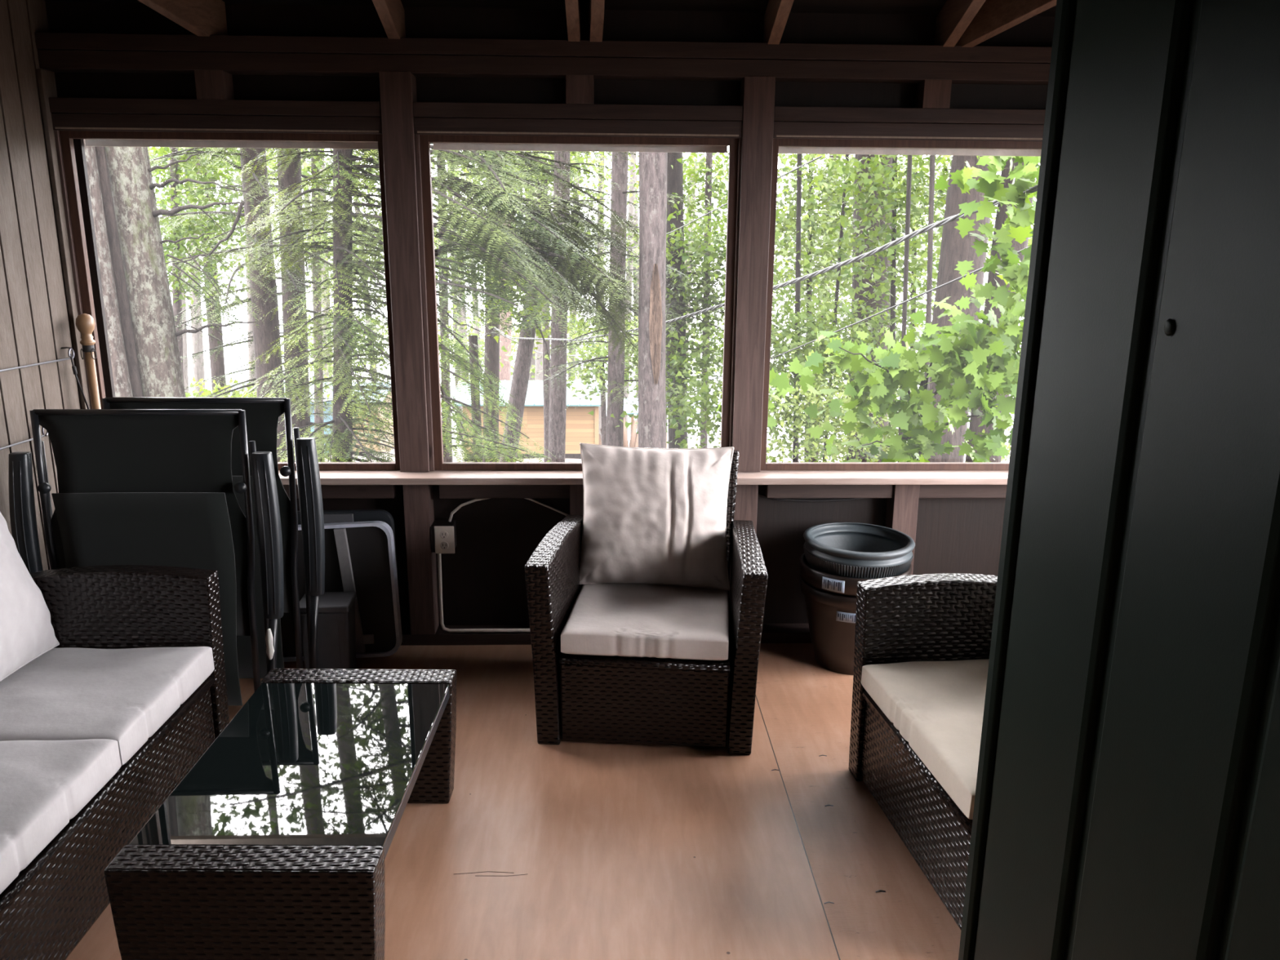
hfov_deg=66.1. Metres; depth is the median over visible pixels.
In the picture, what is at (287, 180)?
tree
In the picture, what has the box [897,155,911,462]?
young tree
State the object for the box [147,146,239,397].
tree
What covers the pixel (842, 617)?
label
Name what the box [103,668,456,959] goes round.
coffee table
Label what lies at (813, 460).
tree
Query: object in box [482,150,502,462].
pine tree
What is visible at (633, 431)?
log
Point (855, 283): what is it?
pine tree
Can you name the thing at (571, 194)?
tree
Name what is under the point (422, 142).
window
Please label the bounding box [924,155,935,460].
young tree
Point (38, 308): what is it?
wall
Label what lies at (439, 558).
cable
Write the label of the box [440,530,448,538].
receptacle
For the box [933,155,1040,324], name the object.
leaves
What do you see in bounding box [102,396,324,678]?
folding chair
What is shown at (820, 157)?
overhead wire
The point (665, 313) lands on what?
tree
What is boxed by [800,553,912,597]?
planter
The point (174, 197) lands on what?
maple tree
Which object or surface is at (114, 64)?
wall
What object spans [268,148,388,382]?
tree
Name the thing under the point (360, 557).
table
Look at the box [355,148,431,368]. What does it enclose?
tree
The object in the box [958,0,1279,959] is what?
door
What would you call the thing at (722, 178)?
tree
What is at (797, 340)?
maple tree
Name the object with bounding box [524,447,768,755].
wicker armchair
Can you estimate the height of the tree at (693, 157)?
16.470 m
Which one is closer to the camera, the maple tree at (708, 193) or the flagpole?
the flagpole
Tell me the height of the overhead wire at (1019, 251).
3.195 m
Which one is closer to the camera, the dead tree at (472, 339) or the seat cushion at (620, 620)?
the seat cushion at (620, 620)
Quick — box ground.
[326,439,1010,462]
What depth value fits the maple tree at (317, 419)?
19.56 m
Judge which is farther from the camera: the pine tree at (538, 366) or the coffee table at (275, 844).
the pine tree at (538, 366)
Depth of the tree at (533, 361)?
44.25 m
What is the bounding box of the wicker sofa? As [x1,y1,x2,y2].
[0,564,229,959]
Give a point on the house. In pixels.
(581, 426)
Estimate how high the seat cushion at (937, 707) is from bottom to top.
0.095 m
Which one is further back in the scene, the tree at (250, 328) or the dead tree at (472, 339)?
the tree at (250, 328)
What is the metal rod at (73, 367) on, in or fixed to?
attached to the wall at (38, 308)
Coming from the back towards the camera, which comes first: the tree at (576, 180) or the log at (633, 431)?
the tree at (576, 180)
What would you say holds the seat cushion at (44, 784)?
on the wicker sofa
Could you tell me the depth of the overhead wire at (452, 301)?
19.58 m
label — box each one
[823,579,841,591]
[837,613,855,622]
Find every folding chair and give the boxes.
[8,408,284,705]
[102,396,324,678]
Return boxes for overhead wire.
[452,301,577,355]
[626,246,1028,404]
[630,155,822,248]
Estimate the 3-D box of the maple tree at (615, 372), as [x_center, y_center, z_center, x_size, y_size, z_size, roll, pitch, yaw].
[-0.091,-7.801,9.696,6.167,18.014,6.842,11,17,35]
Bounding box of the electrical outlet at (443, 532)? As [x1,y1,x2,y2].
[431,520,456,553]
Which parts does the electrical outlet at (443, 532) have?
plate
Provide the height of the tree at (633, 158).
16.947 m
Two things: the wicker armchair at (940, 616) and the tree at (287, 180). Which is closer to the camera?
the wicker armchair at (940, 616)
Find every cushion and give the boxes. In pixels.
[0,511,59,681]
[0,646,214,765]
[0,738,121,893]
[560,583,728,660]
[579,442,733,590]
[861,658,989,819]
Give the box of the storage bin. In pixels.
[299,591,356,668]
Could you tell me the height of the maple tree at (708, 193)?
11.720 m
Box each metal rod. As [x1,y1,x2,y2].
[0,346,89,408]
[0,426,48,449]
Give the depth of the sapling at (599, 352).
20.04 m
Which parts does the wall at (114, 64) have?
post, plate, plate, plate, sill, post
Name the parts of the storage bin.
lid, panel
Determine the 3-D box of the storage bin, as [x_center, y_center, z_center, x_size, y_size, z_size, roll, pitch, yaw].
[-1.105,0.561,3.497,0.180,0.295,0.150,-1,14,-5]
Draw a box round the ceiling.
[44,0,1057,47]
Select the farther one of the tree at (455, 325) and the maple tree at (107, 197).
the tree at (455, 325)
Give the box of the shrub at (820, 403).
[685,335,995,462]
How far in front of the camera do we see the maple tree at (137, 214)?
6.92 m
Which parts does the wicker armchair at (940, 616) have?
seat, armrest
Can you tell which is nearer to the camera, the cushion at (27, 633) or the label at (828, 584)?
the cushion at (27, 633)
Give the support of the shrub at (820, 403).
on the ground
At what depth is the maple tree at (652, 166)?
8.39 m
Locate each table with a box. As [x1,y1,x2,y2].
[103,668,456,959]
[280,520,402,662]
[297,509,398,586]
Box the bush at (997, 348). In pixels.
[715,256,1026,462]
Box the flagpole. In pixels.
[75,313,101,408]
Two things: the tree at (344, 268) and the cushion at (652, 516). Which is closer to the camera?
the cushion at (652, 516)
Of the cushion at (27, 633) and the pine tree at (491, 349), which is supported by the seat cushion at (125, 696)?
the cushion at (27, 633)
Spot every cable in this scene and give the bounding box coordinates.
[436,553,529,632]
[448,497,491,521]
[524,497,568,515]
[758,493,866,502]
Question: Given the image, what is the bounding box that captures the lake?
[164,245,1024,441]
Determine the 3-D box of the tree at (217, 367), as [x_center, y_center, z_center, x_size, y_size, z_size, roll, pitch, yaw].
[-7.843,-9.917,17.008,8.724,21.101,6.840,-6,16,-24]
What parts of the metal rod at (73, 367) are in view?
cord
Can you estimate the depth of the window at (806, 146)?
3.54 m
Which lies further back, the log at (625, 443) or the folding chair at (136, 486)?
the log at (625, 443)
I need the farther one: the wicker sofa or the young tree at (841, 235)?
the young tree at (841, 235)
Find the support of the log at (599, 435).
on the ground
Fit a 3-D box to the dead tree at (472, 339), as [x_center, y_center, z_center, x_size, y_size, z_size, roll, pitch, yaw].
[-2.514,-0.770,15.204,0.217,2.900,0.212,0,14,-2]
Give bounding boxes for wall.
[0,0,90,570]
[34,0,1055,645]
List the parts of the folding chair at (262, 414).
pivot knob, armrest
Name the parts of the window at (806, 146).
trim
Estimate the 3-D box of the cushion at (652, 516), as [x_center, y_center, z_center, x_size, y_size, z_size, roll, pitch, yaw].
[0.050,0.125,3.374,0.533,0.479,0.190,1,14,3]
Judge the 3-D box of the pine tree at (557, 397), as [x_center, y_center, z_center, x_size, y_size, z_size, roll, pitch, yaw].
[-1.191,-9.248,13.073,6.565,20.402,6.086,-11,18,-39]
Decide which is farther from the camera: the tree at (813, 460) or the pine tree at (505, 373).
the pine tree at (505, 373)
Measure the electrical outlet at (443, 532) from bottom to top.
0.108 m
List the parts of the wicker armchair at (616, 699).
armrest, seat, backrest, armrest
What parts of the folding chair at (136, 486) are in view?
armrest, pivot knob, pivot knob, armrest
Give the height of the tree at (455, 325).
18.390 m
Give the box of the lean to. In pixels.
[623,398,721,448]
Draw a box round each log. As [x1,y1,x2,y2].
[598,434,601,444]
[622,417,628,447]
[629,419,637,447]
[634,432,638,447]
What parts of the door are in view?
panel, panel, panel, panel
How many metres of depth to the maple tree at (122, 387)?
6.73 m
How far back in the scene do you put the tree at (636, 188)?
48.10 m
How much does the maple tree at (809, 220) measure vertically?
6.400 m
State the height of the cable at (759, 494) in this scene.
0.035 m
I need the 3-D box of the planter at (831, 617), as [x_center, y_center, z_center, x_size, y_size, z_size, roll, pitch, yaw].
[0.786,0.522,3.651,0.396,0.322,0.398,0,14,-2]
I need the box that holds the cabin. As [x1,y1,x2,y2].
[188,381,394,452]
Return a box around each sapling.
[185,377,328,400]
[532,296,638,444]
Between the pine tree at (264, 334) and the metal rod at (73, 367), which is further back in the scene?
the pine tree at (264, 334)
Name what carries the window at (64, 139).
in the wall at (114, 64)
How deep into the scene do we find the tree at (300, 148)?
44.47 m
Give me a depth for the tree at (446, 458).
23.84 m
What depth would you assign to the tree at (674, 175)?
13.02 m
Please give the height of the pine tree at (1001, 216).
16.456 m
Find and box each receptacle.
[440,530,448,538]
[440,541,448,549]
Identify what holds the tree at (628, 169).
on the ground
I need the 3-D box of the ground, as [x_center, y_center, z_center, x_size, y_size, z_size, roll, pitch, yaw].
[-0.681,2.773,20.810,140.000,10.965,89.000,0,14,-2]
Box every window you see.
[53,127,399,470]
[414,131,742,471]
[760,134,1042,470]
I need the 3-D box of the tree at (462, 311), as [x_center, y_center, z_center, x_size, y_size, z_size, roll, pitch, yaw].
[-7.417,-10.442,47.002,5.939,17.860,5.774,-10,18,-37]
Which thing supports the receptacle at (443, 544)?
attached to the electrical outlet at (443, 532)
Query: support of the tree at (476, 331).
on the ground
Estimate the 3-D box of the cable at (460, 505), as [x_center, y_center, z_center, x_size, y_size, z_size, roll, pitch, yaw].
[-0.640,0.107,3.735,0.177,0.101,0.016,-2,14,-8]
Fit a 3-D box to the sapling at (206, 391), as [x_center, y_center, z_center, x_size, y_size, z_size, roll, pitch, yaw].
[-7.108,-0.680,17.378,2.600,2.305,3.216,0,14,-2]
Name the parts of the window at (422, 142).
trim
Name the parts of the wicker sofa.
seat, armrest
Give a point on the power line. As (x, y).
(1034, 188)
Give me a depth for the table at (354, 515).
3.60 m
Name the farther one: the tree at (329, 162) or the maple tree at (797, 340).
the tree at (329, 162)
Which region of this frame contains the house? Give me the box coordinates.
[452,379,600,461]
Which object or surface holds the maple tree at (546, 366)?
on the ground
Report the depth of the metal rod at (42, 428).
3.12 m
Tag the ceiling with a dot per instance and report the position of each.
(962, 23)
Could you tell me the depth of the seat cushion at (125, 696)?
2.54 m
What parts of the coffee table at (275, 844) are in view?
panel, glass, panel, rail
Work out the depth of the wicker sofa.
2.67 m
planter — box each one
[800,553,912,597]
[800,575,856,675]
[803,522,915,578]
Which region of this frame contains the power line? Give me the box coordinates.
[457,185,1037,341]
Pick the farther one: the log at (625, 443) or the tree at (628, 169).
the tree at (628, 169)
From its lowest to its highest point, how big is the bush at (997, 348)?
2.708 m
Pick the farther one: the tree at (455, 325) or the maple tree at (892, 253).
the tree at (455, 325)
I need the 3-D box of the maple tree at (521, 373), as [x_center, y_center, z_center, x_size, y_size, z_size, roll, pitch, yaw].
[-1.888,-1.675,16.107,2.536,4.580,2.586,0,14,-2]
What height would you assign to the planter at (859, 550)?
0.347 m
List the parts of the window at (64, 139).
casing, trim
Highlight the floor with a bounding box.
[66,643,960,959]
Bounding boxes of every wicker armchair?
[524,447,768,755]
[848,573,997,930]
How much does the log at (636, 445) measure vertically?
0.899 m
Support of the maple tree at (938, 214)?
on the ground
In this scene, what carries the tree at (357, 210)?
on the ground
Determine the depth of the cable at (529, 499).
3.76 m
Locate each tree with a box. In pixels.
[83,138,133,397]
[94,146,143,397]
[104,146,263,397]
[147,146,231,397]
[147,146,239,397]
[148,146,313,379]
[149,147,373,462]
[166,146,514,462]
[175,147,394,462]
[184,147,277,397]
[195,148,226,391]
[217,147,435,461]
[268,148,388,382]
[269,148,377,374]
[306,152,386,381]
[324,149,432,253]
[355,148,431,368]
[379,142,674,462]
[431,150,568,380]
[431,151,484,438]
[433,150,635,462]
[434,151,517,444]
[436,155,453,462]
[454,168,586,380]
[458,151,552,380]
[460,151,639,462]
[466,238,599,462]
[467,178,590,369]
[468,335,482,462]
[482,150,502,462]
[511,155,605,380]
[523,151,592,380]
[533,151,697,435]
[536,151,697,446]
[576,151,700,431]
[578,152,639,439]
[587,151,838,448]
[602,152,728,376]
[604,152,779,448]
[632,152,727,347]
[638,151,667,448]
[665,312,667,428]
[681,153,925,462]
[701,153,943,462]
[721,155,1036,462]
[774,154,999,448]
[810,154,837,462]
[822,154,848,462]
[846,154,892,462]
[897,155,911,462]
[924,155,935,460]
[928,155,991,462]
[964,157,1033,462]
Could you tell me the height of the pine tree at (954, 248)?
16.317 m
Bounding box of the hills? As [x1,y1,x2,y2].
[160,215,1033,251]
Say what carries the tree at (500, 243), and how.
on the ground
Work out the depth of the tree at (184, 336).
24.46 m
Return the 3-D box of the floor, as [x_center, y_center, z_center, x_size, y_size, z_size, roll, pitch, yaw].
[0.226,1.369,1.052,4.480,0.052,5.950,0,14,-2]

